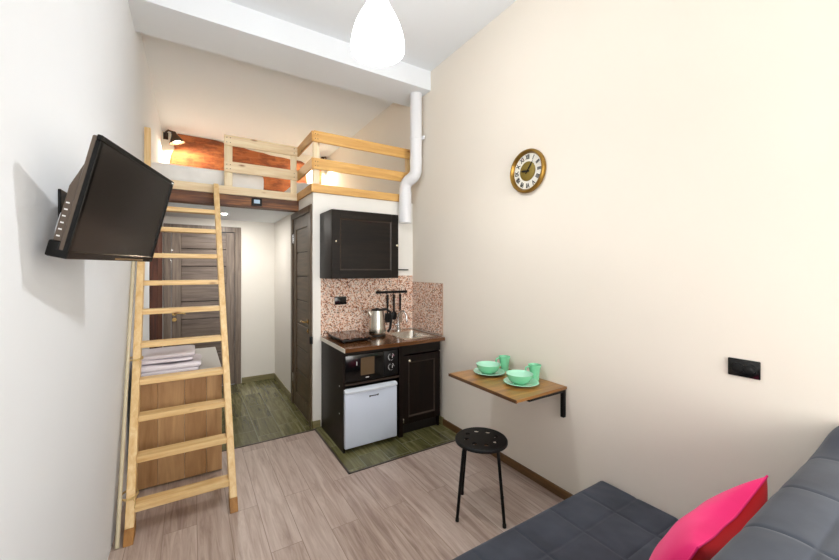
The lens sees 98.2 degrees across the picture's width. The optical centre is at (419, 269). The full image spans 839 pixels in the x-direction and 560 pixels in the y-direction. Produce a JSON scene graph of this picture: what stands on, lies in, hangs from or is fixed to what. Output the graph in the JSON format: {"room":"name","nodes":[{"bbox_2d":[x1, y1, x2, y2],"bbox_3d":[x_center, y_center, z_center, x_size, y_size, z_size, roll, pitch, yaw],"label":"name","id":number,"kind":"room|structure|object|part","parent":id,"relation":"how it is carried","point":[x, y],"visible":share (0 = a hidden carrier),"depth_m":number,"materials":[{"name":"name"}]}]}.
{"room":"studio apartment","nodes":[
{"label":"studio apartment","id":0,"kind":"room"},
{"bbox_2d":[0,0,161,559],"bbox_3d":[-1.444,-0.265,1.515,0.100,3.530,9.100,0,0,-32],"label":"wall","id":1,"kind":"structure","parent":0,"point":[72,72],"depth_m":1.21,"materials":[{"name":"paint"}]},
{"bbox_2d":[58,189,66,217],"bbox_3d":[-1.141,-0.198,1.265,0.148,0.135,0.105,0,0,-32],"label":"tv bracket","id":2,"kind":"object","parent":1,"relation":"attached to","point":[62,194],"visible":0.11,"depth_m":1.19,"materials":[{"name":"black paint"}]},
{"bbox_2d":[45,134,173,261],"bbox_3d":[-1.050,-0.209,1.289,0.138,0.357,0.603,0,0,-18],"label":"television","id":3,"kind":"object","parent":2,"relation":"attached to","point":[114,208],"visible":1,"depth_m":1.16,"materials":[{"name":"black plastic"}]},
{"bbox_2d":[149,232,161,348],"bbox_3d":[-2.924,0.425,4.039,0.070,2.150,0.710,0,0,-32],"label":"trim","id":4,"kind":"structure","parent":1,"relation":"attached to","point":[155,267],"depth_m":3.75,"materials":[{"name":"brown wood"}]},
{"bbox_2d":[169,189,298,211],"bbox_3d":[-1.891,-0.682,3.586,1.340,0.105,0.115,0,0,-32],"label":"trim","id":5,"kind":"structure","parent":1,"relation":"attached to","point":[177,196],"depth_m":3.56,"materials":[{"name":"brown wood"}]},
{"bbox_2d":[171,180,296,200],"bbox_3d":[-1.869,-0.775,3.532,1.320,0.079,0.030,0,0,-32],"label":"trim","id":6,"kind":"structure","parent":1,"relation":"attached to","point":[179,185],"depth_m":3.56,"materials":[{"name":"brown wood"}]},
{"bbox_2d":[251,198,261,205],"bbox_3d":[-1.638,-0.683,3.658,0.095,0.077,0.031,0,0,-32],"label":"control box","id":7,"kind":"object","parent":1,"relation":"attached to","point":[254,201],"visible":1,"depth_m":3.65,"materials":[{"name":"black plastic"}]},
{"bbox_2d":[162,216,274,382],"bbox_3d":[-2.600,0.425,4.719,1.340,2.150,0.100,0,0,-32],"label":"wall","id":8,"kind":"structure","parent":0,"point":[257,238],"depth_m":4.91,"materials":[{"name":"paint"}]},
{"bbox_2d":[163,223,240,384],"bbox_3d":[-2.723,0.470,4.593,0.838,2.060,0.143,0,0,-32],"label":"door","id":9,"kind":"structure","parent":8,"relation":"in","point":[189,324],"depth_m":4.59,"materials":[{"name":"laminate"}]},
{"bbox_3d":[-2.927,0.567,4.419,0.143,0.125,0.063,0,0,-32],"label":"handle","id":10,"kind":"part","parent":9,"relation":"part of","materials":[{"name":"gold metal"}]},
{"bbox_3d":[-2.727,0.503,4.604,0.487,1.969,0.030,0,0,-32],"label":"panel","id":11,"kind":"part","parent":9,"relation":"part of","materials":[{"name":"brown wood"}]},
{"bbox_2d":[242,373,273,382],"bbox_3d":[-2.178,1.461,4.918,0.412,0.072,0.012,0,0,-32],"label":"baseboard","id":12,"kind":"structure","parent":8,"relation":"attached to","point":[265,376],"depth_m":4.91,"materials":[{"name":"brown wood"}]},
{"bbox_2d":[162,131,325,191],"bbox_3d":[-2.750,-1.385,5.994,2.440,1.290,0.120,0,0,-32],"label":"wall","id":13,"kind":"structure","parent":0,"point":[198,152],"depth_m":5.69,"materials":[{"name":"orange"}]},
{"bbox_2d":[163,130,184,144],"bbox_3d":[-3.544,-1.897,5.239,0.397,0.227,0.189,0,0,32],"label":"wall spotlight","id":14,"kind":"object","parent":13,"relation":"attached to","point":[175,139],"visible":1,"depth_m":5.16,"materials":[{"name":"brown metal"}]},
{"bbox_3d":[-3.458,-1.876,5.186,0.187,0.185,0.196,0,0,-32],"label":"lamp shade","id":15,"kind":"part","parent":14,"relation":"part of","materials":[{"name":"brown metal"}]},
{"bbox_2d":[165,192,394,222],"bbox_3d":[-1.941,-0.725,4.702,2.440,0.150,2.970,0,0,-32],"label":"ceiling","id":16,"kind":"structure","parent":0,"point":[237,214],"depth_m":4.26,"materials":[{"name":"paint"}]},
{"bbox_2d":[144,127,150,166],"bbox_3d":[-2.422,-1.034,3.238,0.046,0.463,0.050,0,0,-32],"label":"timber post","id":17,"kind":"object","parent":16,"relation":"on","point":[147,131],"visible":0.58,"depth_m":3.22,"materials":[{"name":"brown wood"}]},
{"bbox_2d":[151,162,263,189],"bbox_3d":[-2.580,-0.904,4.393,1.024,0.207,2.018,0,0,-32],"label":"mattress","id":18,"kind":"object","parent":16,"relation":"on","point":[171,171],"visible":0.17,"depth_m":3.52,"materials":[{"name":"white fabric"}]},
{"bbox_2d":[285,183,309,192],"bbox_3d":[-1.470,-0.903,5.194,1.076,0.204,2.038,0,0,-32],"label":"mattress","id":19,"kind":"object","parent":16,"relation":"on","point":[300,186],"visible":0.02,"depth_m":4.09,"materials":[{"name":"white fabric"}]},
{"bbox_2d":[224,130,409,192],"bbox_3d":[-0.978,-1.064,3.661,1.854,0.496,0.524,0,0,-6],"label":"loft railing","id":20,"kind":"object","parent":16,"relation":"on","point":[315,163],"visible":0.94,"depth_m":3.63,"materials":[{"name":"brown wood"}]},
{"bbox_3d":[-1.862,-1.060,3.539,0.070,0.489,0.025,0,0,-32],"label":"post","id":21,"kind":"part","parent":20,"relation":"part of","materials":[{"name":"brown wood"}]},
{"bbox_3d":[-1.340,-1.018,3.865,0.060,0.404,0.025,0,0,-32],"label":"post","id":22,"kind":"part","parent":20,"relation":"part of","materials":[{"name":"brown wood"}]},
{"bbox_3d":[-0.982,-1.064,3.450,0.060,0.496,0.030,0,0,-32],"label":"post","id":23,"kind":"part","parent":20,"relation":"part of","materials":[{"name":"brown wood"}]},
{"bbox_3d":[-0.131,-1.064,3.983,0.055,0.496,0.030,0,0,-32],"label":"post","id":24,"kind":"part","parent":20,"relation":"part of","materials":[{"name":"brown wood"}]},
{"bbox_2d":[141,0,515,156],"bbox_3d":[-0.367,-2.090,2.189,2.640,0.120,9.100,0,0,-32],"label":"ceiling","id":25,"kind":"structure","parent":0,"point":[200,93],"depth_m":3.73,"materials":[{"name":"paint"}]},
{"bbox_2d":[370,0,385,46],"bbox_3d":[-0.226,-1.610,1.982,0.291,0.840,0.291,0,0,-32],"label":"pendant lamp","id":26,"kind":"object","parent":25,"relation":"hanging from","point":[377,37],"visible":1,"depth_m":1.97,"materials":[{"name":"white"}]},
{"bbox_2d":[375,0,380,29],"bbox_3d":[-0.226,-1.435,1.982,0.032,0.270,0.032,0,0,-32],"label":"bulb socket","id":27,"kind":"object","parent":26,"relation":"attached to","point":[377,2],"depth_m":1.97,"materials":[{"name":"white plastic"}]},
{"bbox_3d":[-0.226,-1.265,1.982,0.084,0.084,0.084,0,0,-32],"label":"bulb","id":28,"kind":"part","parent":26,"relation":"part of","materials":[{"name":"white glass"}]},
{"bbox_2d":[108,378,562,559],"bbox_3d":[-0.367,1.558,2.189,2.640,0.123,9.100,0,0,-32],"label":"floor","id":29,"kind":"structure","parent":0,"point":[297,501],"depth_m":2.35,"materials":[{"name":"laminate"}]},
{"bbox_2d":[115,261,134,548],"bbox_3d":[-1.840,0.719,2.281,0.020,1.566,0.797,0,0,-33],"label":"wooden pole","id":30,"kind":"object","parent":29,"relation":"on","point":[124,417],"visible":1,"depth_m":2.21,"materials":[{"name":"beige wood"}]},
{"bbox_2d":[137,347,221,489],"bbox_3d":[-1.969,1.121,3.004,0.540,0.733,1.018,0,0,-32],"label":"dresser","id":31,"kind":"object","parent":29,"relation":"on","point":[160,432],"visible":0.47,"depth_m":2.58,"materials":[{"name":"brown laminate"}]},
{"bbox_3d":[-1.872,1.132,2.481,0.138,0.712,0.012,0,0,-32],"label":"panel","id":32,"kind":"part","parent":31,"relation":"part of","materials":[{"name":"brown wood"}]},
{"bbox_3d":[-1.747,1.132,2.559,0.153,0.712,0.012,0,0,-32],"label":"panel","id":33,"kind":"part","parent":31,"relation":"part of","materials":[{"name":"brown wood"}]},
{"bbox_2d":[141,354,201,376],"bbox_3d":[-1.873,0.710,2.736,0.402,0.083,0.340,0,0,-32],"label":"bedding","id":34,"kind":"object","parent":31,"relation":"on","point":[193,364],"visible":0.52,"depth_m":2.61,"materials":[{"name":"white fabric"}]},
{"bbox_2d":[142,345,194,364],"bbox_3d":[-1.894,0.634,2.735,0.353,0.071,0.298,0,0,-32],"label":"bedding","id":35,"kind":"object","parent":34,"relation":"on","point":[184,352],"visible":0.8,"depth_m":2.66,"materials":[{"name":"white fabric"}]},
{"bbox_3d":[-1.624,1.132,2.636,0.133,0.712,0.012,0,0,-32],"label":"panel","id":36,"kind":"part","parent":31,"relation":"part of","materials":[{"name":"brown wood"}]},
{"bbox_3d":[-1.524,1.132,2.699,0.098,0.712,0.012,0,0,-32],"label":"panel","id":37,"kind":"part","parent":31,"relation":"part of","materials":[{"name":"brown wood"}]},
{"bbox_2d":[123,183,237,547],"bbox_3d":[-1.766,0.347,2.706,0.610,2.304,1.446,0,0,-32],"label":"ladder","id":38,"kind":"object","parent":29,"relation":"on","point":[135,457],"visible":0.86,"depth_m":2.44,"materials":[{"name":"brown wood"}]},
{"bbox_2d":[122,489,138,507],"bbox_3d":[-1.675,1.322,2.098,0.086,0.056,0.136,0,0,-32],"label":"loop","id":39,"kind":"object","parent":38,"relation":"attached to","point":[124,492],"visible":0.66,"depth_m":2.06,"materials":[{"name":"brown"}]},
{"bbox_3d":[-1.987,0.346,2.573,0.045,2.303,1.438,0,0,-34],"label":"rail","id":40,"kind":"part","parent":38,"relation":"part of","materials":[{"name":"brown wood"}]},
{"bbox_2d":[130,356,142,367],"bbox_3d":[-1.909,0.617,2.441,0.086,0.056,0.136,0,0,-32],"label":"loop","id":41,"kind":"object","parent":38,"relation":"attached to","point":[139,359],"visible":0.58,"depth_m":2.40,"materials":[{"name":"brown wood"}]},
{"bbox_3d":[-1.542,0.346,2.852,0.044,2.303,1.437,0,0,-33],"label":"rail","id":42,"kind":"part","parent":38,"relation":"part of","materials":[{"name":"brown wood"}]},
{"bbox_2d":[222,429,454,473],"bbox_3d":[-0.858,1.498,3.047,2.529,0.005,0.751,0,0,1],"label":"trim","id":43,"kind":"structure","parent":29,"relation":"on","point":[318,433],"depth_m":3.03,"materials":[{"name":"brown wood"}]},
{"bbox_2d":[321,341,402,453],"bbox_3d":[-0.542,1.085,3.359,0.560,0.825,0.590,0,0,-32],"label":"base cabinet","id":44,"kind":"object","parent":29,"relation":"on","point":[333,384],"visible":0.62,"depth_m":3.21,"materials":[{"name":"laminate"}]},
{"bbox_3d":[-0.771,1.085,3.216,0.016,0.825,0.590,0,0,-32],"label":"panel","id":45,"kind":"part","parent":44,"relation":"part of","materials":[{"name":"laminate"}]},
{"bbox_2d":[345,349,397,382],"bbox_3d":[-0.486,0.818,3.248,0.493,0.220,0.378,0,0,-32],"label":"microwave","id":46,"kind":"object","parent":44,"relation":"in","point":[358,367],"visible":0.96,"depth_m":3.10,"materials":[{"name":"black plastic"}]},
{"bbox_3d":[-0.466,0.818,3.080,0.350,0.220,0.024,0,0,-32],"label":"door","id":47,"kind":"part","parent":46,"relation":"part of","materials":[{"name":"black glass"}]},
{"bbox_3d":[-0.255,0.818,3.212,0.140,0.220,0.024,0,0,-32],"label":"control panel","id":48,"kind":"part","parent":46,"relation":"part of","materials":[{"name":"black plastic"}]},
{"bbox_3d":[-0.407,0.689,3.125,0.504,0.033,0.030,0,0,-32],"label":"rail","id":49,"kind":"part","parent":44,"relation":"part of","materials":[{"name":"laminate"}]},
{"bbox_2d":[345,374,398,386],"bbox_3d":[-0.548,0.948,3.350,0.504,0.015,0.580,0,0,-32],"label":"shelf","id":50,"kind":"object","parent":44,"relation":"attached to","point":[396,376],"depth_m":3.12,"materials":[{"name":"black wood"}]},
{"bbox_2d":[321,328,444,352],"bbox_3d":[-0.350,0.654,3.457,0.995,0.034,0.643,0,0,-32],"label":"countertop","id":51,"kind":"structure","parent":44,"relation":"on","point":[388,341],"depth_m":3.20,"materials":[{"name":"brown wood"}]},
{"bbox_2d":[327,330,372,342],"bbox_3d":[-0.653,0.617,3.375,0.291,0.041,0.405,0,0,-32],"label":"cooktop","id":52,"kind":"object","parent":51,"relation":"in","point":[351,335],"visible":1,"depth_m":3.31,"materials":[{"name":"black glass"}]},
{"bbox_2d":[367,308,391,336],"bbox_3d":[-0.388,0.502,3.511,0.214,0.270,0.168,0,0,20],"label":"kettle","id":53,"kind":"object","parent":51,"relation":"on","point":[377,328],"visible":0.98,"depth_m":3.46,"materials":[{"name":"silver metal"}]},
{"bbox_3d":[-0.410,0.379,3.519,0.124,0.024,0.124,0,0,-32],"label":"lid","id":54,"kind":"part","parent":53,"relation":"part of","materials":[{"name":"black plastic"}]},
{"bbox_3d":[-0.312,0.489,3.537,0.101,0.242,0.028,0,0,-14],"label":"handle","id":55,"kind":"part","parent":53,"relation":"part of","materials":[{"name":"black plastic"}]},
{"bbox_2d":[392,310,407,330],"bbox_3d":[-0.197,0.524,3.780,0.160,0.217,0.106,0,0,2],"label":"faucet","id":56,"kind":"object","parent":51,"relation":"on","point":[397,324],"visible":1,"depth_m":3.79,"materials":[{"name":"silver metal"}]},
{"bbox_3d":[-0.176,0.508,3.770,0.139,0.185,0.021,0,0,38],"label":"spout","id":57,"kind":"part","parent":56,"relation":"part of","materials":[{"name":"silver metal"}]},
{"bbox_2d":[385,329,435,339],"bbox_3d":[-0.122,0.711,3.625,0.370,0.158,0.515,0,0,-32],"label":"sink","id":58,"kind":"object","parent":51,"relation":"in","point":[404,334],"visible":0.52,"depth_m":3.73,"materials":[{"name":"silver metal"}]},
{"bbox_3d":[-0.321,1.085,3.498,0.038,0.825,0.590,0,0,-32],"label":"panel","id":59,"kind":"part","parent":44,"relation":"part of","materials":[{"name":"laminate"}]},
{"bbox_2d":[344,379,397,449],"bbox_3d":[-0.535,1.238,3.304,0.500,0.518,0.592,0,0,-32],"label":"mini fridge","id":60,"kind":"object","parent":29,"relation":"on","point":[370,409],"visible":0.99,"depth_m":3.06,"materials":[{"name":"white plastic"}]},
{"bbox_2d":[403,341,439,432],"bbox_3d":[-0.121,1.085,3.610,0.414,0.825,0.611,0,0,-32],"label":"base cabinet","id":61,"kind":"object","parent":29,"relation":"on","point":[421,362],"visible":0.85,"depth_m":3.39,"materials":[{"name":"laminate"}]},
{"bbox_3d":[0.018,1.087,3.389,0.290,0.497,0.008,0,0,-32],"label":"panel","id":62,"kind":"part","parent":61,"relation":"part of","materials":[{"name":"laminate"}]},
{"bbox_3d":[0.019,0.719,3.386,0.410,0.092,0.019,0,0,-32],"label":"drawer","id":63,"kind":"part","parent":61,"relation":"part of","materials":[{"name":"laminate"}]},
{"bbox_3d":[0.022,1.087,3.382,0.290,0.497,0.007,0,0,-32],"label":"moulding","id":64,"kind":"part","parent":61,"relation":"part of","materials":[{"name":"black wood"}]},
{"bbox_3d":[0.034,1.085,3.738,0.016,0.825,0.560,0,0,-32],"label":"panel","id":65,"kind":"part","parent":61,"relation":"part of","materials":[{"name":"laminate"}]},
{"bbox_2d":[455,427,507,528],"bbox_3d":[0.386,1.274,2.271,0.324,0.452,0.324,0,0,13],"label":"stool","id":66,"kind":"object","parent":29,"relation":"on","point":[480,438],"visible":1,"depth_m":2.19,"materials":[{"name":"black paint"}]},
{"bbox_3d":[0.322,1.273,2.372,0.019,0.440,0.159,0,0,-32],"label":"leg","id":67,"kind":"part","parent":66,"relation":"part of","materials":[{"name":"black paint"}]},
{"bbox_3d":[0.284,1.273,2.207,0.159,0.440,0.019,0,0,-32],"label":"leg","id":68,"kind":"part","parent":66,"relation":"part of","materials":[{"name":"black paint"}]},
{"bbox_3d":[0.386,1.058,2.271,0.324,0.020,0.324,0,0,-32],"label":"seat","id":69,"kind":"part","parent":66,"relation":"part of","materials":[{"name":"black paint"}]},
{"bbox_3d":[0.454,1.273,2.173,0.019,0.440,0.159,0,0,-35],"label":"leg","id":70,"kind":"part","parent":66,"relation":"part of","materials":[{"name":"black paint"}]},
{"bbox_2d":[452,426,838,559],"bbox_3d":[0.563,1.031,1.132,1.976,0.936,1.205,0,0,-32],"label":"sofa","id":71,"kind":"object","parent":29,"relation":"on","point":[601,521],"visible":0.96,"depth_m":1.57,"materials":[{"name":"fabric"}]},
{"bbox_3d":[0.446,1.316,1.319,1.976,0.168,0.764,0,0,-32],"label":"seat mattress","id":72,"kind":"part","parent":71,"relation":"part of","materials":[{"name":"fabric"}]},
{"bbox_2d":[649,475,767,559],"bbox_3d":[0.964,0.991,1.251,0.605,0.517,0.283,0,0,-32],"label":"cushion","id":73,"kind":"object","parent":71,"relation":"on","point":[700,534],"visible":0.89,"depth_m":1.15,"materials":[{"name":"pink fabric"}]},
{"bbox_3d":[0.972,0.991,1.238,0.600,0.510,0.248,0,0,-32],"label":"panel","id":74,"kind":"part","parent":73,"relation":"part of","materials":[{"name":"red fabric"}]},
{"bbox_3d":[0.766,0.943,0.808,1.976,0.760,0.440,0,0,-32],"label":"backrest","id":75,"kind":"part","parent":71,"relation":"part of","materials":[{"name":"fabric"}]},
{"bbox_2d":[275,192,412,420],"bbox_3d":[-1.351,0.383,5.023,1.100,2.235,3.050,0,0,-32],"label":"wall","id":76,"kind":"structure","parent":0,"point":[320,202],"depth_m":3.95,"materials":[{"name":"paint"}]},
{"bbox_2d":[274,373,320,428],"bbox_3d":[-1.476,1.462,4.241,0.082,0.075,1.880,0,0,-32],"label":"baseboard","id":77,"kind":"structure","parent":76,"relation":"attached to","point":[314,424],"depth_m":4.30,"materials":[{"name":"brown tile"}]},
{"bbox_2d":[291,204,311,426],"bbox_3d":[-1.235,0.435,3.816,0.143,2.130,0.820,0,0,-32],"label":"door","id":78,"kind":"structure","parent":76,"relation":"in","point":[301,220],"depth_m":3.84,"materials":[{"name":"brown wood"}]},
{"bbox_3d":[-1.219,0.450,3.817,0.025,1.770,0.469,0,0,-32],"label":"panel","id":79,"kind":"part","parent":78,"relation":"part of","materials":[{"name":"brown wood"}]},
{"bbox_3d":[-1.141,0.554,3.591,0.063,0.140,0.143,0,0,-32],"label":"handle","id":80,"kind":"part","parent":78,"relation":"part of","materials":[{"name":"gold metal"}]},
{"bbox_2d":[309,336,312,343],"bbox_3d":[-1.027,0.665,3.441,0.026,0.070,0.047,0,0,-32],"label":"hinge","id":81,"kind":"object","parent":78,"relation":"attached to","point":[310,337],"visible":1,"depth_m":3.42,"materials":[{"name":"black metal"}]},
{"bbox_2d":[297,184,311,200],"bbox_3d":[-1.159,-0.775,3.658,0.021,0.079,0.570,0,0,-32],"label":"trim","id":82,"kind":"structure","parent":76,"relation":"attached to","point":[306,191],"depth_m":3.61,"materials":[{"name":"brown wood"}]},
{"bbox_2d":[335,296,345,304],"bbox_3d":[-0.775,0.300,3.568,0.118,0.080,0.012,0,0,-32],"label":"wall socket","id":83,"kind":"object","parent":76,"relation":"attached to","point":[341,300],"visible":1,"depth_m":3.56,"materials":[{"name":"black plastic"}]},
{"bbox_2d":[311,183,398,201],"bbox_3d":[-0.560,-0.775,3.707,1.085,0.079,0.022,0,0,-32],"label":"trim","id":84,"kind":"structure","parent":76,"relation":"attached to","point":[318,188],"depth_m":3.63,"materials":[{"name":"brown wood"}]},
{"bbox_2d":[320,209,397,278],"bbox_3d":[-0.570,-0.229,3.488,0.665,0.613,0.380,0,0,-32],"label":"upper cabinet","id":85,"kind":"object","parent":76,"relation":"attached to","point":[353,244],"visible":1,"depth_m":3.34,"materials":[{"name":"laminate"}]},
{"bbox_3d":[-0.488,-0.229,3.357,0.513,0.461,0.007,0,0,-32],"label":"moulding","id":86,"kind":"part","parent":85,"relation":"part of","materials":[{"name":"black wood"}]},
{"bbox_3d":[-0.493,-0.229,3.364,0.513,0.461,0.008,0,0,-32],"label":"panel","id":87,"kind":"part","parent":85,"relation":"part of","materials":[{"name":"laminate"}]},
{"bbox_2d":[321,275,411,336],"bbox_3d":[-0.512,0.348,3.745,1.018,0.577,0.008,0,0,-32],"label":"backsplash","id":88,"kind":"structure","parent":76,"relation":"attached to","point":[361,296],"depth_m":3.68,"materials":[{"name":"tile"}]},
{"bbox_2d":[376,289,406,295],"bbox_3d":[-0.287,0.235,3.848,0.373,0.070,0.055,0,0,-32],"label":"hook rail","id":89,"kind":"object","parent":76,"relation":"attached to","point":[405,290],"visible":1,"depth_m":3.85,"materials":[{"name":"black metal"}]},
{"bbox_2d":[385,295,389,322],"bbox_3d":[-0.333,0.404,3.802,0.066,0.292,0.024,0,0,-32],"label":"turner","id":90,"kind":"object","parent":89,"relation":"hanging from","point":[387,317],"visible":0.72,"depth_m":3.80,"materials":[{"name":"black plastic"}]},
{"bbox_3d":[-0.333,0.500,3.801,0.066,0.100,0.006,0,0,-32],"label":"blade","id":91,"kind":"part","parent":90,"relation":"part of","materials":[{"name":"black plastic"}]},
{"bbox_3d":[-0.333,0.354,3.802,0.023,0.192,0.024,0,0,-32],"label":"handle","id":92,"kind":"part","parent":90,"relation":"part of","materials":[{"name":"black plastic"}]},
{"bbox_2d":[392,294,396,319],"bbox_3d":[-0.270,0.392,3.842,0.072,0.269,0.029,0,0,-32],"label":"serving spoon","id":93,"kind":"object","parent":89,"relation":"hanging from","point":[394,314],"visible":0.91,"depth_m":3.83,"materials":[{"name":"black plastic"}]},
{"bbox_3d":[-0.270,0.354,3.842,0.023,0.192,0.024,0,0,-32],"label":"handle","id":94,"kind":"part","parent":93,"relation":"part of","materials":[{"name":"black plastic"}]},
{"bbox_2d":[392,311,396,319],"bbox_3d":[-0.270,0.480,3.842,0.072,0.094,0.029,0,0,-32],"label":"utensil","id":95,"kind":"object","parent":93,"relation":"on","point":[394,315],"depth_m":3.83,"materials":[{"name":"black plastic"}]},
{"bbox_2d":[399,294,401,321],"bbox_3d":[-0.201,0.409,3.882,0.035,0.302,0.024,0,0,-6],"label":"spatula","id":96,"kind":"object","parent":89,"relation":"hanging from","point":[400,315],"visible":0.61,"depth_m":3.87,"materials":[{"name":"black plastic"}]},
{"bbox_3d":[-0.206,0.354,3.882,0.023,0.192,0.024,0,0,-32],"label":"handle","id":97,"kind":"part","parent":96,"relation":"part of","materials":[{"name":"black plastic"}]},
{"bbox_2d":[326,0,838,519],"bbox_3d":[0.709,-0.265,2.862,0.100,3.530,9.100,0,0,-32],"label":"wall","id":98,"kind":"structure","parent":0,"point":[682,220],"depth_m":1.97,"materials":[{"name":"beige paint"}]},
{"bbox_2d":[128,0,430,106],"bbox_3d":[-1.036,-1.933,3.257,2.440,0.195,0.440,0,0,-32],"label":"ceiling beam","id":99,"kind":"structure","parent":98,"relation":"attached to","point":[226,28],"depth_m":3.04,"materials":[{"name":"paint"}]},
{"bbox_2d":[399,92,424,223],"bbox_3d":[-0.081,-1.167,3.828,0.295,1.335,0.135,0,0,31],"label":"drain pipe","id":100,"kind":"object","parent":98,"relation":"attached to","point":[416,137],"visible":1,"depth_m":3.76,"materials":[{"name":"white plastic"}]},
{"bbox_2d":[412,282,441,334],"bbox_3d":[0.075,0.385,3.774,0.008,0.505,0.566,0,0,-32],"label":"backsplash","id":101,"kind":"structure","parent":98,"relation":"attached to","point":[426,297],"depth_m":3.75,"materials":[{"name":"tile"}]},
{"bbox_2d":[422,282,442,335],"bbox_3d":[0.075,0.383,3.772,0.010,0.508,0.569,0,0,-32],"label":"trim","id":102,"kind":"structure","parent":98,"relation":"attached to","point":[422,282],"depth_m":3.53,"materials":[{"name":"beige"}]},
{"bbox_2d":[439,415,572,499],"bbox_3d":[1.482,1.465,1.518,0.016,0.070,5.800,0,0,-32],"label":"baseboard","id":103,"kind":"structure","parent":98,"relation":"attached to","point":[560,492],"depth_m":2.63,"materials":[{"name":"brown wood"}]},
{"bbox_2d":[448,367,566,417],"bbox_3d":[0.588,0.859,2.512,0.475,0.202,0.659,0,0,-32],"label":"table","id":104,"kind":"object","parent":98,"relation":"attached to","point":[495,385],"visible":0.78,"depth_m":2.36,"materials":[{"name":"brown wood"}]},
{"bbox_2d":[473,368,504,375],"bbox_3d":[0.510,0.748,2.662,0.230,0.020,0.230,0,0,-32],"label":"plate","id":105,"kind":"object","parent":104,"relation":"on","point":[476,370],"visible":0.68,"depth_m":2.63,"materials":[{"name":"green ceramic"}]},
{"bbox_2d":[476,361,500,373],"bbox_3d":[0.502,0.718,2.656,0.176,0.064,0.176,0,0,-32],"label":"bowl","id":106,"kind":"object","parent":105,"relation":"on","point":[486,367],"visible":1,"depth_m":2.62,"materials":[{"name":"green ceramic"}]},
{"bbox_2d":[495,355,509,370],"bbox_3d":[0.635,0.705,2.747,0.103,0.106,0.088,0,0,29],"label":"mug","id":107,"kind":"object","parent":104,"relation":"on","point":[504,359],"visible":0.84,"depth_m":2.72,"materials":[{"name":"green ceramic"}]},
{"bbox_2d":[503,377,538,386],"bbox_3d":[0.675,0.748,2.417,0.230,0.020,0.230,0,0,-32],"label":"plate","id":108,"kind":"object","parent":104,"relation":"on","point":[533,382],"visible":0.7,"depth_m":2.39,"materials":[{"name":"green ceramic"}]},
{"bbox_2d":[506,370,532,384],"bbox_3d":[0.664,0.718,2.416,0.176,0.064,0.176,0,0,-32],"label":"bowl","id":109,"kind":"object","parent":108,"relation":"on","point":[520,377],"visible":1,"depth_m":2.40,"materials":[{"name":"green ceramic"}]},
{"bbox_2d":[525,363,540,380],"bbox_3d":[0.787,0.705,2.506,0.103,0.106,0.088,0,0,29],"label":"mug","id":110,"kind":"object","parent":104,"relation":"on","point":[535,368],"visible":0.73,"depth_m":2.47,"materials":[{"name":"green ceramic"}]},
{"bbox_2d":[510,148,545,192],"bbox_3d":[0.777,-0.714,2.624,0.038,0.316,0.316,0,0,-32],"label":"wall clock","id":111,"kind":"object","parent":98,"relation":"attached to","point":[528,169],"visible":1,"depth_m":2.62,"materials":[{"name":"gold metal"}]},
{"bbox_2d":[728,357,760,379],"bbox_3d":[1.431,0.434,1.604,0.012,0.078,0.112,0,0,-32],"label":"wall socket","id":112,"kind":"object","parent":98,"relation":"attached to","point":[737,367],"visible":1,"depth_m":1.60,"materials":[{"name":"black plastic"}]}
]}

